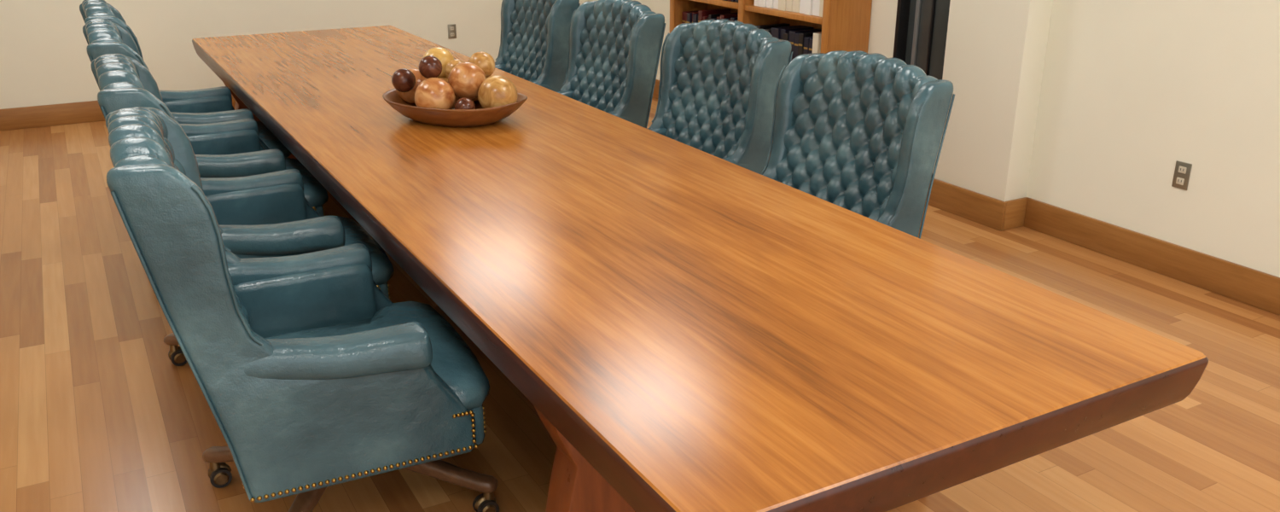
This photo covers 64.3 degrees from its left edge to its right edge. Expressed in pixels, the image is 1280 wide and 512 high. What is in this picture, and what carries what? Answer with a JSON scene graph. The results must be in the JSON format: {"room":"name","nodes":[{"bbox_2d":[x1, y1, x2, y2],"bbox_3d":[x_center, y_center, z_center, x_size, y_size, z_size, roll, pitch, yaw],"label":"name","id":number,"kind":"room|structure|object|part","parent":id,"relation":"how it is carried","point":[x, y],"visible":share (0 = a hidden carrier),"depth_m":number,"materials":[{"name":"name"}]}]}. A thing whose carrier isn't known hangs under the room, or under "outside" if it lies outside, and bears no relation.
{"room":"conference room","nodes":[
{"label":"conference room","id":0,"kind":"room"},
{"bbox_2d":[0,0,585,109],"bbox_3d":[-3.493,-2.523,7.872,7.010,2.800,0.100,-11,23,-27],"label":"wall","id":1,"kind":"structure","parent":0,"point":[44,60],"depth_m":8.04,"materials":[{"name":"paint"}]},
{"bbox_2d":[0,95,235,130],"bbox_3d":[-3.472,-1.265,8.275,6.790,0.160,0.020,-11,23,-27],"label":"baseboard","id":2,"kind":"structure","parent":1,"relation":"attached to","point":[82,112],"depth_m":7.74,"materials":[{"name":"brown wood"}]},
{"bbox_2d":[448,23,456,38],"bbox_3d":[-1.675,-2.002,9.087,0.076,0.124,0.010,-11,23,-27],"label":"wall outlet","id":3,"kind":"object","parent":1,"relation":"attached to","point":[451,28],"visible":1,"depth_m":9.08,"materials":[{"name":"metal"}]},
{"bbox_2d":[0,97,1279,511],"bbox_3d":[-0.224,0.398,4.147,8.290,0.100,11.160,-11,23,-27],"label":"floor","id":4,"kind":"structure","parent":0,"point":[96,415],"depth_m":3.66,"materials":[{"name":"brown wood"}]},
{"bbox_2d":[79,0,291,157],"bbox_3d":[-2.325,-0.736,5.317,0.864,1.217,0.821,-11,23,-27],"label":"swivel chair","id":5,"kind":"object","parent":4,"relation":"on","point":[209,105],"visible":0.13,"depth_m":5.29,"materials":[{"name":"teal leather"}]},
{"bbox_3d":[-2.465,-0.745,5.582,0.450,0.240,0.067,-11,23,-27],"label":"arm","id":6,"kind":"part","parent":5,"relation":"part of","materials":[{"name":"teal leather"}]},
{"bbox_2d":[256,121,291,157],"bbox_3d":[-2.231,-0.596,5.426,0.646,0.099,0.710,-11,23,-27],"label":"seat cushion","id":7,"kind":"object","parent":5,"relation":"on","point":[270,141],"depth_m":5.31,"materials":[{"name":"teal leather"}]},
{"bbox_2d":[82,18,328,216],"bbox_3d":[-1.889,-0.456,4.559,0.882,1.217,0.821,-11,23,-26],"label":"swivel chair","id":8,"kind":"object","parent":4,"relation":"on","point":[233,148],"visible":0.17,"depth_m":4.46,"materials":[{"name":"teal leather"}]},
{"bbox_3d":[-2.032,-0.464,4.821,0.450,0.240,0.067,-11,23,-26],"label":"arm","id":9,"kind":"part","parent":8,"relation":"part of","materials":[{"name":"teal leather"}]},
{"bbox_2d":[285,157,328,207],"bbox_3d":[-1.801,-0.314,4.662,0.646,0.099,0.710,-11,23,-26],"label":"seat cushion","id":10,"kind":"object","parent":8,"relation":"on","point":[316,194],"depth_m":4.55,"materials":[{"name":"teal leather"}]},
{"bbox_3d":[-1.834,-0.228,4.674,0.620,0.140,0.699,-11,23,-26],"label":"seat","id":11,"kind":"part","parent":8,"relation":"part of","materials":[{"name":"teal leather"}]},
{"bbox_2d":[90,53,394,366],"bbox_3d":[-1.387,-0.137,3.693,0.882,1.217,0.821,-11,23,-26],"label":"swivel chair","id":12,"kind":"object","parent":4,"relation":"on","point":[266,215],"visible":0.21,"depth_m":3.62,"materials":[{"name":"teal leather"}]},
{"bbox_3d":[-1.530,-0.144,3.955,0.450,0.240,0.067,-11,23,-26],"label":"arm","id":13,"kind":"part","parent":12,"relation":"part of","materials":[{"name":"teal leather"}]},
{"bbox_2d":[336,215,394,285],"bbox_3d":[-1.299,0.006,3.796,0.646,0.099,0.710,-11,23,-26],"label":"seat cushion","id":14,"kind":"object","parent":12,"relation":"on","point":[382,269],"depth_m":3.78,"materials":[{"name":"teal leather"}]},
{"bbox_3d":[-1.337,0.089,3.805,0.643,0.118,0.754,-11,23,-26],"label":"nailhead trim","id":15,"kind":"part","parent":12,"relation":"part of","materials":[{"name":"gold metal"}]},
{"bbox_3d":[-1.332,0.091,3.809,0.620,0.140,0.699,-11,23,-26],"label":"seat","id":16,"kind":"part","parent":12,"relation":"part of","materials":[{"name":"teal leather"}]},
{"bbox_2d":[105,106,499,511],"bbox_3d":[-0.918,0.173,2.856,0.864,1.217,0.821,-10,22,-25],"label":"swivel chair","id":17,"kind":"object","parent":4,"relation":"on","point":[312,380],"visible":1,"depth_m":2.58,"materials":[{"name":"teal leather"}]},
{"bbox_3d":[-1.044,0.162,3.126,0.450,0.240,0.067,-10,22,-25],"label":"arm","id":18,"kind":"part","parent":17,"relation":"part of","materials":[{"name":"teal leather"}]},
{"bbox_3d":[-0.859,0.398,2.970,0.643,0.118,0.754,-10,22,-25],"label":"nailhead trim","id":19,"kind":"part","parent":17,"relation":"part of","materials":[{"name":"gold metal"}]},
{"bbox_2d":[263,300,490,409],"bbox_3d":[-0.820,0.315,2.959,0.646,0.099,0.710,-10,22,-25],"label":"seat cushion","id":20,"kind":"object","parent":17,"relation":"on","point":[466,386],"depth_m":3.01,"materials":[{"name":"teal leather"}]},
{"bbox_3d":[-0.854,0.400,2.973,0.620,0.140,0.699,-10,22,-25],"label":"seat","id":21,"kind":"part","parent":17,"relation":"part of","materials":[{"name":"teal leather"}]},
{"bbox_2d":[494,0,580,91],"bbox_3d":[-0.891,-1.036,6.189,0.864,1.176,0.821,-11,23,-27],"label":"swivel chair","id":22,"kind":"object","parent":4,"relation":"on","point":[534,48],"visible":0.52,"depth_m":6.13,"materials":[{"name":"teal leather"}]},
{"bbox_2d":[555,0,666,128],"bbox_3d":[-0.439,-0.735,5.373,0.929,1.173,0.902,-11,23,-26],"label":"swivel chair","id":23,"kind":"object","parent":4,"relation":"on","point":[615,46],"visible":0.48,"depth_m":5.31,"materials":[{"name":"teal leather"}]},
{"bbox_2d":[192,25,1208,511],"bbox_3d":[-0.865,-0.264,4.698,1.363,0.760,6.346,-11,23,-27],"label":"conference table","id":24,"kind":"object","parent":4,"relation":"on","point":[689,328],"visible":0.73,"depth_m":2.52,"materials":[{"name":"brown wood"}]},
{"bbox_3d":[-2.025,-0.920,6.653,1.249,0.636,0.120,-11,23,-27],"label":"trestle leg","id":25,"kind":"part","parent":24,"relation":"part of","materials":[{"name":"brown wood"}]},
{"bbox_2d":[382,88,527,127],"bbox_3d":[-0.818,-0.659,4.513,0.670,0.110,0.480,10,22,25],"label":"wooden bowl","id":26,"kind":"object","parent":24,"relation":"on","point":[480,116],"visible":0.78,"depth_m":4.33,"materials":[{"name":"brown wood"}]},
{"bbox_2d":[391,46,517,109],"bbox_3d":[-0.819,-0.755,4.477,0.533,0.276,0.482,-4,21,-10],"label":"decorative balls","id":27,"kind":"object","parent":26,"relation":"in","point":[467,83],"visible":0.92,"depth_m":4.35},
{"bbox_3d":[0.309,0.517,2.761,1.249,0.636,0.120,-11,23,-27],"label":"trestle leg","id":28,"kind":"part","parent":24,"relation":"part of","materials":[{"name":"brown wood"}]},
{"bbox_2d":[647,18,792,174],"bbox_3d":[0.083,-0.418,4.513,0.897,1.174,0.839,-11,23,-28],"label":"swivel chair","id":29,"kind":"object","parent":4,"relation":"on","point":[718,78],"visible":0.5,"depth_m":4.48,"materials":[{"name":"teal leather"}]},
{"bbox_2d":[669,0,872,155],"bbox_3d":[0.822,-1.873,6.920,0.335,2.240,1.880,-11,23,-27],"label":"bookcase","id":30,"kind":"object","parent":4,"relation":"on","point":[811,26],"visible":0.14,"depth_m":6.51,"materials":[{"name":"brown wood"}]},
{"bbox_3d":[0.384,-2.132,7.677,0.315,2.200,0.035,-11,23,-27],"label":"panel","id":31,"kind":"part","parent":30,"relation":"part of","materials":[{"name":"brown wood"}]},
{"bbox_3d":[0.602,-1.850,7.354,0.303,0.035,0.878,-11,23,-27],"label":"shelf","id":32,"kind":"part","parent":30,"relation":"part of","materials":[{"name":"brown wood"}]},
{"bbox_2d":[681,0,823,63],"bbox_3d":[0.840,-1.850,6.916,0.256,1.928,1.736,-11,23,-27],"label":"books","id":33,"kind":"object","parent":30,"relation":"on","point":[804,37],"depth_m":6.74,"materials":[{"name":"paper"}]},
{"bbox_3d":[0.831,-1.856,6.931,0.315,2.200,0.035,-11,23,-27],"label":"panel","id":34,"kind":"part","parent":30,"relation":"part of","materials":[{"name":"brown wood"}]},
{"bbox_3d":[0.963,-1.882,7.001,0.012,2.200,1.790,-11,23,-27],"label":"panel","id":35,"kind":"part","parent":30,"relation":"part of","materials":[{"name":"brown wood"}]},
{"bbox_3d":[1.050,-1.574,6.608,0.303,0.035,0.878,-11,23,-27],"label":"shelf","id":36,"kind":"part","parent":30,"relation":"part of","materials":[{"name":"brown wood"}]},
{"bbox_3d":[1.278,-1.581,6.185,0.315,2.200,0.035,-11,23,-27],"label":"panel","id":37,"kind":"part","parent":30,"relation":"part of","materials":[{"name":"brown wood"}]},
{"bbox_2d":[761,50,954,238],"bbox_3d":[0.510,-0.109,3.678,0.876,1.176,0.821,-11,23,-27],"label":"swivel chair","id":38,"kind":"object","parent":4,"relation":"on","point":[860,132],"visible":0.51,"depth_m":3.63,"materials":[{"name":"teal leather"}]},
{"bbox_2d":[585,0,1279,277],"bbox_3d":[2.246,-1.424,4.894,0.120,2.800,11.060,-11,23,-27],"label":"wall","id":39,"kind":"structure","parent":0,"point":[1131,90],"depth_m":4.72,"materials":[{"name":"paint"}]},
{"bbox_2d":[652,79,659,98],"bbox_3d":[-0.012,-1.526,8.982,0.020,0.160,2.060,-11,23,-27],"label":"baseboard","id":40,"kind":"structure","parent":39,"relation":"attached to","point":[655,95],"depth_m":8.71,"materials":[{"name":"brown wood"}]},
{"bbox_2d":[892,0,910,61],"bbox_3d":[1.596,-1.491,6.088,0.132,2.100,0.030,-11,23,-27],"label":"door frame","id":41,"kind":"structure","parent":39,"relation":"attached to","point":[903,8],"depth_m":6.11,"materials":[{"name":"black metal"}]},
{"bbox_2d":[904,0,950,175],"bbox_3d":[1.728,-1.410,5.867,0.132,2.100,0.570,-11,23,-27],"label":"door","id":42,"kind":"structure","parent":39,"relation":"in","point":[942,7],"depth_m":5.99,"materials":[{"name":"black metal"}]},
{"bbox_3d":[1.641,-1.439,6.018,0.015,2.050,0.030,-11,23,-27],"label":"door stile","id":43,"kind":"part","parent":42,"relation":"part of","materials":[{"name":"silver metal"}]},
{"bbox_2d":[1024,197,1279,315],"bbox_3d":[3.489,0.630,3.144,0.020,0.160,5.740,-11,23,-27],"label":"baseboard","id":44,"kind":"structure","parent":39,"relation":"attached to","point":[1254,288],"depth_m":4.83,"materials":[{"name":"brown wood"}]},
{"bbox_2d":[1171,160,1192,190],"bbox_3d":[2.488,-0.370,4.683,0.010,0.124,0.076,-11,23,-27],"label":"wall outlet","id":45,"kind":"object","parent":39,"relation":"attached to","point":[1182,172],"visible":1,"depth_m":4.68,"materials":[{"name":"metal"}]},
{"bbox_2d":[1175,177,1184,185],"bbox_3d":[2.486,-0.344,4.691,0.004,0.030,0.036,-11,23,-27],"label":"socket","id":46,"kind":"object","parent":45,"relation":"attached to","point":[1179,181],"depth_m":4.69,"materials":[{"name":"white plastic"}]},
{"bbox_2d":[1178,165,1186,174],"bbox_3d":[2.486,-0.395,4.672,0.004,0.030,0.036,-11,23,-27],"label":"socket","id":47,"kind":"object","parent":45,"relation":"attached to","point":[1182,169],"depth_m":4.67,"materials":[{"name":"white plastic"}]},
{"bbox_2d":[932,0,1053,201],"bbox_3d":[1.877,-1.548,5.232,0.170,2.800,0.530,-11,23,-27],"label":"wall pier","id":48,"kind":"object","parent":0,"point":[995,53],"visible":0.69,"depth_m":5.37,"materials":[{"name":"paint"}]},
{"bbox_2d":[928,178,1006,231],"bbox_3d":[1.799,-0.291,5.637,0.020,0.160,0.550,-11,23,-27],"label":"baseboard","id":49,"kind":"structure","parent":48,"relation":"attached to","point":[990,212],"depth_m":5.60,"materials":[{"name":"brown wood"}]},
{"bbox_2d":[1003,197,1028,230],"bbox_3d":[2.012,-0.227,5.464,0.170,0.160,0.020,-11,23,-27],"label":"baseboard","id":50,"kind":"object","parent":48,"relation":"attached to","point":[1015,209],"depth_m":5.45,"materials":[{"name":"brown wood"}]}
]}

